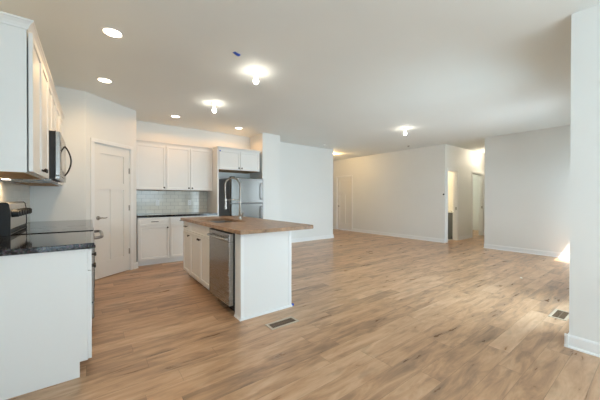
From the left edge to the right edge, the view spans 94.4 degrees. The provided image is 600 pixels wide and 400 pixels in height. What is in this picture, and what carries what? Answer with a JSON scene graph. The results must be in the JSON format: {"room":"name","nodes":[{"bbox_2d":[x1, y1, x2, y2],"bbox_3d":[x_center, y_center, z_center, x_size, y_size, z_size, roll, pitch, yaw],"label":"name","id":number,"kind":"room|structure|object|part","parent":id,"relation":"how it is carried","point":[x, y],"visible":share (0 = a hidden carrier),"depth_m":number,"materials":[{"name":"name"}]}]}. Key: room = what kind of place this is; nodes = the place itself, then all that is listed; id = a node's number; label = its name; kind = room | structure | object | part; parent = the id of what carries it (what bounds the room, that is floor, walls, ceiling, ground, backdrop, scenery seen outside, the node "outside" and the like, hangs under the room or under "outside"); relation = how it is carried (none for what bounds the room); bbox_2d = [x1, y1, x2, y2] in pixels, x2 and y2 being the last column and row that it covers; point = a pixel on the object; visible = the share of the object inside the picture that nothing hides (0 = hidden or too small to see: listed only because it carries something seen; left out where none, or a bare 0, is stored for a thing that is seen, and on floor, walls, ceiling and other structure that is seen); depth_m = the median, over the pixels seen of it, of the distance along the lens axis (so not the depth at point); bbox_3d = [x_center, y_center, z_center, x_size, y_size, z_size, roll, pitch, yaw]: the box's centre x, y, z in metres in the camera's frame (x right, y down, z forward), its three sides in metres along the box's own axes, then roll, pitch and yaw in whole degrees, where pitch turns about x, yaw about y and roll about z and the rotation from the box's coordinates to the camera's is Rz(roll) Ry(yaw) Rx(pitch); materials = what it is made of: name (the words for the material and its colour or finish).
{"room":"open-plan kitchen","nodes":[
{"label":"open-plan kitchen","id":0,"kind":"room"},
{"bbox_2d":[0,179,27,185],"bbox_3d":[-1.687,-0.155,1.081,0.120,2.740,9.020,0,0,-37],"label":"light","id":1,"kind":"structure","parent":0,"point":[0,179],"depth_m":2.73,"materials":[{"name":"paint"}]},
{"bbox_2d":[0,181,29,222],"bbox_3d":[-2.734,0.059,2.579,0.009,0.458,2.570,0,0,-37],"label":"tile backsplash","id":2,"kind":"structure","parent":1,"relation":"attached to","point":[9,192],"depth_m":2.90,"materials":[{"name":"white tile"}]},
{"bbox_2d":[0,11,49,179],"bbox_3d":[-2.058,-0.646,1.987,0.372,0.947,0.891,0,0,-37],"label":"upper cabinet","id":3,"kind":"object","parent":1,"relation":"attached to","point":[24,70],"visible":1,"depth_m":1.73,"materials":[{"name":"paint"}]},
{"bbox_3d":[-2.067,-1.093,1.978,0.350,0.054,0.891,0,0,-37],"label":"crown molding","id":4,"kind":"part","parent":3,"relation":"part of","materials":[{"name":"paint"}]},
{"bbox_3d":[-1.824,-0.617,1.919,0.020,0.872,0.420,0,0,-37],"label":"door","id":5,"kind":"part","parent":3,"relation":"part of","materials":[{"name":"paint"}]},
{"bbox_3d":[-2.082,-0.620,2.260,0.020,0.872,0.420,0,0,-37],"label":"door","id":6,"kind":"part","parent":3,"relation":"part of","materials":[{"name":"paint"}]},
{"bbox_2d":[14,99,63,185],"bbox_3d":[-3.078,-0.656,3.332,0.366,0.947,0.945,0,0,-37],"label":"upper cabinet","id":7,"kind":"object","parent":1,"relation":"attached to","point":[59,113],"visible":0.14,"depth_m":3.34,"materials":[{"name":"paint"}]},
{"bbox_3d":[-2.822,-0.626,3.229,0.020,0.872,0.464,0,0,-37],"label":"door","id":8,"kind":"part","parent":7,"relation":"part of","materials":[{"name":"paint"}]},
{"bbox_3d":[-2.960,-1.103,3.418,0.040,0.054,0.945,0,0,-37],"label":"crown molding","id":9,"kind":"part","parent":7,"relation":"part of","materials":[{"name":"paint"}]},
{"bbox_3d":[-3.107,-0.629,3.606,0.020,0.872,0.464,0,0,-37],"label":"door","id":10,"kind":"part","parent":7,"relation":"part of","materials":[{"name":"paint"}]},
{"bbox_2d":[47,73,57,130],"bbox_3d":[-2.561,-0.871,2.646,0.366,0.507,0.766,0,0,-37],"label":"upper cabinet","id":11,"kind":"object","parent":1,"relation":"attached to","point":[53,96],"visible":0.16,"depth_m":2.73,"materials":[{"name":"paint"}]},
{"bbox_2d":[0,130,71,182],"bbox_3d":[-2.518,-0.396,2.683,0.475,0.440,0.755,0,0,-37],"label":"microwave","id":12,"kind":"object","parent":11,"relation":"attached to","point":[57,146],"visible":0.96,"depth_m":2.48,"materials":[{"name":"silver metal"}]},
{"bbox_3d":[-2.556,-0.184,2.656,0.320,0.012,0.695,0,0,-37],"label":"plate","id":13,"kind":"part","parent":12,"relation":"part of","materials":[{"name":"silver metal"}]},
{"bbox_3d":[-2.329,-0.417,2.700,0.035,0.393,0.555,0,0,-37],"label":"door","id":14,"kind":"part","parent":12,"relation":"part of","materials":[{"name":"silver metal"}]},
{"bbox_3d":[-2.558,-0.419,3.003,0.035,0.393,0.196,0,0,-37],"label":"control panel","id":15,"kind":"part","parent":12,"relation":"part of","materials":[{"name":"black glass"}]},
{"bbox_3d":[-2.440,-0.407,2.920,0.065,0.318,0.015,0,0,-37],"label":"handle","id":16,"kind":"part","parent":12,"relation":"part of","materials":[{"name":"grey metal"}]},
{"bbox_3d":[-2.332,-0.842,2.579,0.020,0.432,0.375,0,0,-37],"label":"door","id":17,"kind":"part","parent":11,"relation":"part of","materials":[{"name":"paint"}]},
{"bbox_3d":[-2.443,-1.098,2.734,0.040,0.054,0.766,0,0,-37],"label":"crown molding","id":18,"kind":"part","parent":11,"relation":"part of","materials":[{"name":"paint"}]},
{"bbox_3d":[-2.563,-0.844,2.885,0.020,0.432,0.375,0,0,-37],"label":"door","id":19,"kind":"part","parent":11,"relation":"part of","materials":[{"name":"paint"}]},
{"bbox_2d":[30,86,85,221],"bbox_3d":[-3.316,-0.173,3.823,0.585,2.740,0.100,0,0,-37],"label":"wall","id":20,"kind":"structure","parent":0,"point":[67,201],"depth_m":3.85,"materials":[{"name":"paint"}]},
{"bbox_2d":[86,92,135,269],"bbox_3d":[-3.000,-0.176,4.410,0.100,2.740,0.901,0,0,13],"label":"wall","id":21,"kind":"structure","parent":0,"point":[106,120],"depth_m":4.31,"materials":[{"name":"paint"}]},
{"bbox_2d":[90,137,133,279],"bbox_3d":[-2.979,0.143,4.401,0.147,2.102,0.764,0,0,13],"label":"door","id":22,"kind":"structure","parent":21,"relation":"in","point":[111,168],"depth_m":4.39,"materials":[{"name":"paint"}]},
{"bbox_2d":[136,121,332,238],"bbox_3d":[-1.664,-0.186,6.673,6.655,2.740,0.120,0,0,-37],"label":"wall","id":23,"kind":"structure","parent":0,"point":[306,172],"depth_m":7.77,"materials":[{"name":"paint"}]},
{"bbox_2d":[136,139,165,189],"bbox_3d":[-2.924,-0.657,5.405,0.518,0.927,0.372,0,0,-37],"label":"upper cabinet","id":24,"kind":"object","parent":23,"relation":"attached to","point":[150,155],"visible":0.91,"depth_m":5.28,"materials":[{"name":"paint"}]},
{"bbox_3d":[-2.833,-1.093,5.283,0.518,0.054,0.040,0,0,-37],"label":"crown molding","id":25,"kind":"part","parent":24,"relation":"part of","materials":[{"name":"paint"}]},
{"bbox_2d":[136,190,206,213],"bbox_3d":[-2.674,0.041,5.830,1.452,0.458,0.009,0,0,-37],"label":"tile backsplash","id":26,"kind":"structure","parent":23,"relation":"attached to","point":[169,201],"depth_m":5.80,"materials":[{"name":"white tile"}]},
{"bbox_2d":[164,143,212,190],"bbox_3d":[-2.349,-0.658,5.839,0.919,0.927,0.372,0,0,-37],"label":"upper cabinet","id":27,"kind":"object","parent":23,"relation":"attached to","point":[188,167],"visible":1,"depth_m":5.69,"materials":[{"name":"paint"}]},
{"bbox_3d":[-2.445,-0.629,5.585,0.452,0.852,0.020,0,0,-37],"label":"door","id":28,"kind":"part","parent":27,"relation":"part of","materials":[{"name":"paint"}]},
{"bbox_3d":[-2.257,-1.094,5.717,0.919,0.054,0.040,0,0,-37],"label":"crown molding","id":29,"kind":"part","parent":27,"relation":"part of","materials":[{"name":"paint"}]},
{"bbox_3d":[-2.078,-0.629,5.862,0.452,0.852,0.020,0,0,-37],"label":"door","id":30,"kind":"part","parent":27,"relation":"part of","materials":[{"name":"paint"}]},
{"bbox_2d":[213,146,260,173],"bbox_3d":[-1.485,-0.884,6.305,1.027,0.477,0.656,0,0,-37],"label":"upper cabinet","id":31,"kind":"object","parent":23,"relation":"attached to","point":[231,160],"visible":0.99,"depth_m":6.07,"materials":[{"name":"paint"}]},
{"bbox_3d":[-1.503,-0.854,5.931,0.470,0.402,0.020,0,0,-37],"label":"door","id":32,"kind":"part","parent":31,"relation":"part of","materials":[{"name":"paint"}]},
{"bbox_3d":[-1.488,-1.096,6.308,1.027,0.054,0.636,0,0,-37],"label":"crown molding","id":33,"kind":"part","parent":31,"relation":"part of","materials":[{"name":"paint"}]},
{"bbox_3d":[-1.121,-0.855,6.219,0.470,0.402,0.020,0,0,-37],"label":"door","id":34,"kind":"part","parent":31,"relation":"part of","materials":[{"name":"paint"}]},
{"bbox_2d":[292,234,333,242],"bbox_3d":[-0.708,1.120,9.023,2.357,0.104,2.757,0,0,-37],"label":"baseboard","id":35,"kind":"structure","parent":23,"relation":"attached to","point":[324,236],"depth_m":8.12,"materials":[{"name":"paint"}]},
{"bbox_2d":[250,133,279,220],"bbox_3d":[-0.862,-0.185,6.809,0.490,2.740,0.630,0,0,-37],"label":"wall","id":36,"kind":"structure","parent":0,"point":[268,144],"depth_m":6.55,"materials":[{"name":"paint"}]},
{"bbox_2d":[0,0,599,160],"bbox_3d":[2.601,-1.604,5.961,12.860,0.120,11.900,0,0,-37],"label":"ceiling","id":37,"kind":"structure","parent":0,"point":[346,76],"depth_m":3.16,"materials":[{"name":"paint"}]},
{"bbox_2d":[95,77,113,83],"bbox_3d":[-2.510,-1.536,3.570,0.192,0.007,0.192,0,0,-37],"label":"recessed light","id":38,"kind":"object","parent":37,"relation":"in","point":[100,79],"visible":1,"depth_m":3.57,"materials":[{"name":"paint"}]},
{"bbox_2d":[100,26,124,38],"bbox_3d":[-1.715,-1.529,2.541,0.192,0.007,0.192,0,0,-37],"label":"recessed light","id":39,"kind":"object","parent":37,"relation":"in","point":[112,32],"visible":1,"depth_m":2.54,"materials":[{"name":"paint"}]},
{"bbox_2d":[210,102,217,112],"bbox_3d":[-1.371,-1.470,4.443,0.124,0.146,0.124,0,0,-37],"label":"ceiling light","id":40,"kind":"object","parent":37,"relation":"attached to","point":[214,104],"visible":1,"depth_m":4.42,"materials":[{"name":"white glass"}]},
{"bbox_2d":[251,69,260,83],"bbox_3d":[-0.528,-1.462,3.325,0.124,0.146,0.124,0,0,-37],"label":"ceiling light","id":41,"kind":"object","parent":37,"relation":"attached to","point":[255,72],"visible":1,"depth_m":3.30,"materials":[{"name":"white glass"}]},
{"bbox_3d":[-0.528,-1.437,3.325,0.062,0.096,0.062,0,0,-37],"label":"bulb","id":42,"kind":"part","parent":41,"relation":"part of","materials":[{"name":"white glass"}]},
{"bbox_2d":[6,229,599,399],"bbox_3d":[2.595,1.246,5.977,12.860,0.100,11.900,0,0,-37],"label":"floor","id":43,"kind":"structure","parent":0,"point":[380,317],"depth_m":2.50,"materials":[{"name":"brown wood"}]},
{"bbox_2d":[0,244,95,399],"bbox_3d":[-1.953,0.772,2.095,0.668,0.874,0.861,0,0,-37],"label":"base cabinet","id":44,"kind":"object","parent":43,"relation":"on","point":[46,298],"visible":0.86,"depth_m":1.78,"materials":[{"name":"paint"}]},
{"bbox_2d":[0,231,93,255],"bbox_3d":[-1.951,0.313,2.080,0.653,0.039,0.887,0,0,-37],"label":"countertop","id":45,"kind":"structure","parent":44,"relation":"on","point":[63,241],"depth_m":1.93,"materials":[{"name":"black stone"}]},
{"bbox_3d":[-1.591,0.413,2.102,0.020,0.143,0.420,0,0,-37],"label":"drawer","id":46,"kind":"part","parent":44,"relation":"part of","materials":[{"name":"paint"}]},
{"bbox_3d":[-1.592,0.796,2.105,0.020,0.610,0.420,0,0,-37],"label":"door","id":47,"kind":"part","parent":44,"relation":"part of","materials":[{"name":"paint"}]},
{"bbox_2d":[0,202,103,318],"bbox_3d":[-2.407,0.611,2.776,0.726,1.187,0.755,0,0,-37],"label":"range","id":48,"kind":"object","parent":43,"relation":"on","point":[13,215],"visible":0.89,"depth_m":2.59,"materials":[{"name":"silver metal"}]},
{"bbox_3d":[-2.436,0.114,2.384,0.052,0.066,0.065,0,0,-37],"label":"knob","id":49,"kind":"part","parent":48,"relation":"part of","materials":[{"name":"black plastic"}]},
{"bbox_2d":[11,224,92,234],"bbox_3d":[-2.410,0.295,2.772,0.552,0.026,0.755,0,0,-37],"label":"cooktop","id":50,"kind":"object","parent":48,"relation":"in","point":[23,230],"depth_m":2.67,"materials":[{"name":"black glass"}]},
{"bbox_3d":[-2.205,1.054,2.932,0.046,0.150,0.743,0,0,-37],"label":"drawer","id":51,"kind":"part","parent":48,"relation":"part of","materials":[{"name":"silver metal"}]},
{"bbox_3d":[-2.203,0.644,2.930,0.048,0.650,0.743,0,0,-37],"label":"oven door","id":52,"kind":"part","parent":48,"relation":"part of","materials":[{"name":"silver metal"}]},
{"bbox_3d":[-2.150,0.363,2.968,0.083,0.035,0.665,0,0,-37],"label":"handle","id":53,"kind":"part","parent":48,"relation":"part of","materials":[{"name":"silver metal"}]},
{"bbox_2d":[136,217,169,265],"bbox_3d":[-2.836,0.752,5.298,0.525,0.874,0.664,0,0,-37],"label":"base cabinet","id":54,"kind":"object","parent":43,"relation":"on","point":[152,233],"visible":1,"depth_m":5.06,"materials":[{"name":"paint"}]},
{"bbox_3d":[-2.655,0.394,5.070,0.500,0.143,0.020,0,0,-37],"label":"drawer","id":55,"kind":"part","parent":54,"relation":"part of","materials":[{"name":"paint"}]},
{"bbox_3d":[-2.656,0.778,5.072,0.500,0.610,0.020,0,0,-37],"label":"door","id":56,"kind":"part","parent":54,"relation":"part of","materials":[{"name":"paint"}]},
{"bbox_2d":[183,221,195,279],"bbox_3d":[-1.498,0.760,4.414,0.654,0.874,0.378,0,0,-37],"label":"base cabinet","id":57,"kind":"object","parent":43,"relation":"on","point":[186,225],"visible":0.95,"depth_m":4.27,"materials":[{"name":"paint"}]},
{"bbox_3d":[-1.723,0.401,4.241,0.020,0.143,0.368,0,0,-37],"label":"drawer","id":58,"kind":"part","parent":57,"relation":"part of","materials":[{"name":"paint"}]},
{"bbox_3d":[-1.724,0.784,4.243,0.020,0.610,0.368,0,0,-37],"label":"door","id":59,"kind":"part","parent":57,"relation":"part of","materials":[{"name":"paint"}]},
{"bbox_2d":[169,215,216,261],"bbox_3d":[-2.260,0.751,5.732,0.912,0.874,0.664,0,0,-37],"label":"base cabinet","id":60,"kind":"object","parent":43,"relation":"on","point":[176,224],"visible":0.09,"depth_m":5.31,"materials":[{"name":"paint"}]},
{"bbox_3d":[-2.268,0.777,5.365,0.448,0.610,0.020,0,0,-37],"label":"door","id":61,"kind":"part","parent":60,"relation":"part of","materials":[{"name":"paint"}]},
{"bbox_2d":[136,212,217,217],"bbox_3d":[-2.479,0.293,5.574,1.454,0.039,0.631,0,0,-37],"label":"countertop","id":62,"kind":"structure","parent":60,"relation":"on","point":[189,213],"depth_m":5.34,"materials":[{"name":"black stone"}]},
{"bbox_3d":[-2.267,0.394,5.363,0.448,0.143,0.020,0,0,-37],"label":"drawer","id":63,"kind":"part","parent":60,"relation":"part of","materials":[{"name":"paint"}]},
{"bbox_2d":[190,221,230,289],"bbox_3d":[-1.109,0.763,3.901,0.652,0.874,0.905,0,0,-37],"label":"base cabinet","id":64,"kind":"object","parent":43,"relation":"on","point":[199,239],"visible":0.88,"depth_m":3.73,"materials":[{"name":"paint"}]},
{"bbox_3d":[-1.472,0.787,3.909,0.020,0.610,0.445,0,0,-37],"label":"door","id":65,"kind":"part","parent":64,"relation":"part of","materials":[{"name":"paint"}]},
{"bbox_3d":[-1.201,0.789,3.550,0.020,0.610,0.445,0,0,-37],"label":"door","id":66,"kind":"part","parent":64,"relation":"part of","materials":[{"name":"paint"}]},
{"bbox_2d":[181,216,312,234],"bbox_3d":[-0.855,0.306,3.809,0.947,0.039,2.203,0,0,-37],"label":"countertop","id":67,"kind":"structure","parent":64,"relation":"on","point":[246,225],"depth_m":3.28,"materials":[{"name":"brown wood"}]},
{"bbox_2d":[210,221,229,222],"bbox_3d":[-1.107,0.414,3.916,0.413,0.176,0.733,0,0,-37],"label":"sink","id":68,"kind":"object","parent":67,"relation":"in","point":[210,221],"visible":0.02,"depth_m":4.26,"materials":[{"name":"silver metal"}]},
{"bbox_2d":[224,177,243,218],"bbox_3d":[-0.953,-0.025,4.022,0.275,0.618,0.132,0,0,-37],"label":"faucet","id":69,"kind":"object","parent":67,"relation":"on","point":[225,199],"visible":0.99,"depth_m":4.08,"materials":[{"name":"silver metal"}]},
{"bbox_3d":[-0.889,0.134,4.116,0.060,0.300,0.060,0,0,-37],"label":"post","id":70,"kind":"part","parent":69,"relation":"part of","materials":[{"name":"silver metal"}]},
{"bbox_2d":[207,149,218,215],"bbox_3d":[-1.893,0.059,6.028,0.028,2.255,0.622,0,0,-37],"label":"panel","id":71,"kind":"object","parent":43,"relation":"on","point":[212,196],"visible":0.5,"depth_m":5.90,"materials":[{"name":"paint"}]},
{"bbox_2d":[207,228,234,311],"bbox_3d":[-0.685,0.772,3.271,0.675,0.866,0.592,0,0,-37],"label":"dishwasher","id":72,"kind":"object","parent":43,"relation":"on","point":[221,243],"visible":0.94,"depth_m":3.00,"materials":[{"name":"silver metal"}]},
{"bbox_3d":[-0.932,0.407,3.082,0.055,0.025,0.560,0,0,-37],"label":"handle","id":73,"kind":"part","parent":72,"relation":"part of","materials":[{"name":"silver metal"}]},
{"bbox_2d":[219,176,262,218],"bbox_3d":[-1.332,0.342,6.317,0.765,1.690,0.776,0,0,-37],"label":"refrigerator","id":74,"kind":"object","parent":43,"relation":"on","point":[251,188],"visible":0.54,"depth_m":6.07,"materials":[{"name":"silver metal"}]},
{"bbox_3d":[-1.159,0.582,6.090,0.765,1.012,0.081,0,0,-37],"label":"door","id":75,"kind":"part","parent":74,"relation":"part of","materials":[{"name":"grey metal"}]},
{"bbox_3d":[-1.158,-0.207,6.085,0.765,0.546,0.081,0,0,-37],"label":"freezer door","id":76,"kind":"part","parent":74,"relation":"part of","materials":[{"name":"grey metal"}]},
{"bbox_2d":[234,231,291,320],"bbox_3d":[-0.386,0.770,3.013,0.640,0.874,0.154,0,0,-37],"label":"island end panel","id":77,"kind":"object","parent":43,"relation":"on","point":[262,260],"visible":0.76,"depth_m":2.93,"materials":[{"name":"paint"}]},
{"bbox_3d":[-0.620,0.761,2.844,0.036,0.853,0.141,0,0,-37],"label":"corner trim","id":78,"kind":"part","parent":77,"relation":"part of","materials":[{"name":"paint"}]},
{"bbox_3d":[-0.387,1.197,3.015,0.640,0.019,0.154,0,0,-37],"label":"shoe molding","id":79,"kind":"part","parent":77,"relation":"part of","materials":[{"name":"paint"}]},
{"bbox_3d":[-0.152,0.759,3.198,0.032,0.853,0.141,0,0,-37],"label":"corner trim","id":80,"kind":"part","parent":77,"relation":"part of","materials":[{"name":"paint"}]},
{"bbox_2d":[265,316,298,329],"bbox_3d":[-0.172,1.205,2.726,0.315,0.005,0.135,0,0,-37],"label":"floor vent","id":81,"kind":"object","parent":43,"relation":"in","point":[274,325],"visible":1,"depth_m":2.71,"materials":[{"name":"beige metal"}]},
{"bbox_2d":[269,318,295,327],"bbox_3d":[-0.172,1.205,2.726,0.271,0.003,0.091,0,0,-37],"label":"grille","id":82,"kind":"object","parent":81,"relation":"attached to","point":[286,321],"depth_m":2.73,"materials":[{"name":"metal"}]},
{"bbox_2d":[548,309,568,320],"bbox_3d":[2.752,1.210,2.931,0.320,0.005,0.140,0,0,-37],"label":"floor vent","id":83,"kind":"object","parent":43,"relation":"in","point":[558,314],"visible":0.92,"depth_m":2.92,"materials":[{"name":"beige metal"}]},
{"bbox_2d":[552,310,568,318],"bbox_3d":[2.752,1.210,2.931,0.276,0.003,0.096,0,0,-37],"label":"grille","id":84,"kind":"object","parent":83,"relation":"attached to","point":[558,314],"depth_m":2.93,"materials":[{"name":"grey metal"}]},
{"bbox_3d":[-2.962,0.762,3.433,0.668,0.874,0.940,0,0,-37],"label":"base cabinet","id":85,"kind":"object","parent":43,"relation":"on","visible":0},
{"bbox_2d":[27,220,92,226],"bbox_3d":[-2.967,0.304,3.426,0.653,0.039,0.947,0,0,-37],"label":"countertop","id":86,"kind":"structure","parent":85,"relation":"on","point":[66,222],"depth_m":3.37,"materials":[{"name":"grey stone"}]},
{"bbox_2d":[448,171,452,210],"bbox_3d":[4.350,-0.192,9.822,0.100,2.740,2.760,0,0,-37],"label":"wall bath partition","id":87,"kind":"structure","parent":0,"point":[450,174],"depth_m":9.02,"materials":[{"name":"paint"}]},
{"bbox_2d":[333,125,570,253],"bbox_3d":[3.440,-0.187,8.539,0.120,2.740,8.513,0,0,-37],"label":"wall","id":88,"kind":"structure","parent":0,"point":[527,204],"depth_m":6.77,"materials":[{"name":"paint"}]},
{"bbox_2d":[336,175,352,230],"bbox_3d":[1.740,0.117,10.768,0.149,2.102,0.894,0,0,-37],"label":"door","id":89,"kind":"structure","parent":88,"relation":"in","point":[344,186],"depth_m":10.76,"materials":[{"name":"paint"}]},
{"bbox_2d":[333,226,444,242],"bbox_3d":[2.405,1.122,9.792,0.026,0.104,5.280,0,0,-37],"label":"baseboard","id":90,"kind":"structure","parent":88,"relation":"attached to","point":[334,227],"depth_m":8.76,"materials":[{"name":"paint"}]},
{"bbox_2d":[484,244,569,258],"bbox_3d":[5.253,1.148,6.018,0.026,0.104,2.235,0,0,-37],"label":"baseboard","id":91,"kind":"structure","parent":88,"relation":"attached to","point":[488,246],"depth_m":6.20,"materials":[{"name":"paint"}]},
{"bbox_2d":[447,144,484,236],"bbox_3d":[5.684,-0.185,9.026,4.050,2.740,0.120,0,0,-37],"label":"wall","id":92,"kind":"structure","parent":0,"point":[467,161],"depth_m":8.46,"materials":[{"name":"paint"}]},
{"bbox_2d":[446,168,458,242],"bbox_3d":[4.338,0.142,8.001,0.719,2.092,0.138,0,0,-37],"label":"door frame","id":93,"kind":"structure","parent":92,"relation":"in","point":[455,171],"depth_m":8.14,"materials":[{"name":"paint"}]},
{"bbox_2d":[458,235,471,239],"bbox_3d":[6.003,1.132,9.183,3.356,0.104,0.026,0,0,-37],"label":"baseboard","id":94,"kind":"structure","parent":92,"relation":"attached to","point":[465,236],"depth_m":8.43,"materials":[{"name":"paint"}]},
{"bbox_2d":[471,171,483,237],"bbox_3d":[5.741,0.139,9.059,0.964,2.092,0.138,0,0,-37],"label":"door frame","id":95,"kind":"structure","parent":92,"relation":"in","point":[481,177],"depth_m":9.27,"materials":[{"name":"paint"}]},
{"bbox_2d":[473,175,478,229],"bbox_3d":[6.838,-0.194,10.942,0.100,2.740,3.970,0,0,-37],"label":"wall","id":96,"kind":"structure","parent":0,"point":[475,177],"depth_m":10.83,"materials":[{"name":"paint"}]},
{"bbox_2d":[569,4,599,342],"bbox_3d":[3.224,-0.146,1.090,0.140,2.740,3.117,0,0,-37],"label":"wall","id":97,"kind":"structure","parent":0,"point":[584,270],"depth_m":2.22,"materials":[{"name":"paint"}]},
{"bbox_2d":[564,333,599,357],"bbox_3d":[4.594,1.168,2.169,3.677,0.104,3.114,0,0,-37],"label":"baseboard","id":98,"kind":"structure","parent":97,"relation":"attached to","point":[583,345],"depth_m":2.23,"materials":[{"name":"paint"}]},
{"bbox_3d":[3.783,1.177,9.341,1.380,0.003,2.650,0,0,-37],"label":"floor","id":99,"kind":"structure","parent":0,"visible":0},
{"bbox_2d":[448,211,452,238],"bbox_3d":[4.556,0.685,8.863,0.710,0.996,0.940,0,0,-37],"label":"vanity","id":100,"kind":"object","parent":99,"relation":"on","point":[450,213],"visible":0.12,"depth_m":8.35,"materials":[{"name":"grey paint"}]}
]}

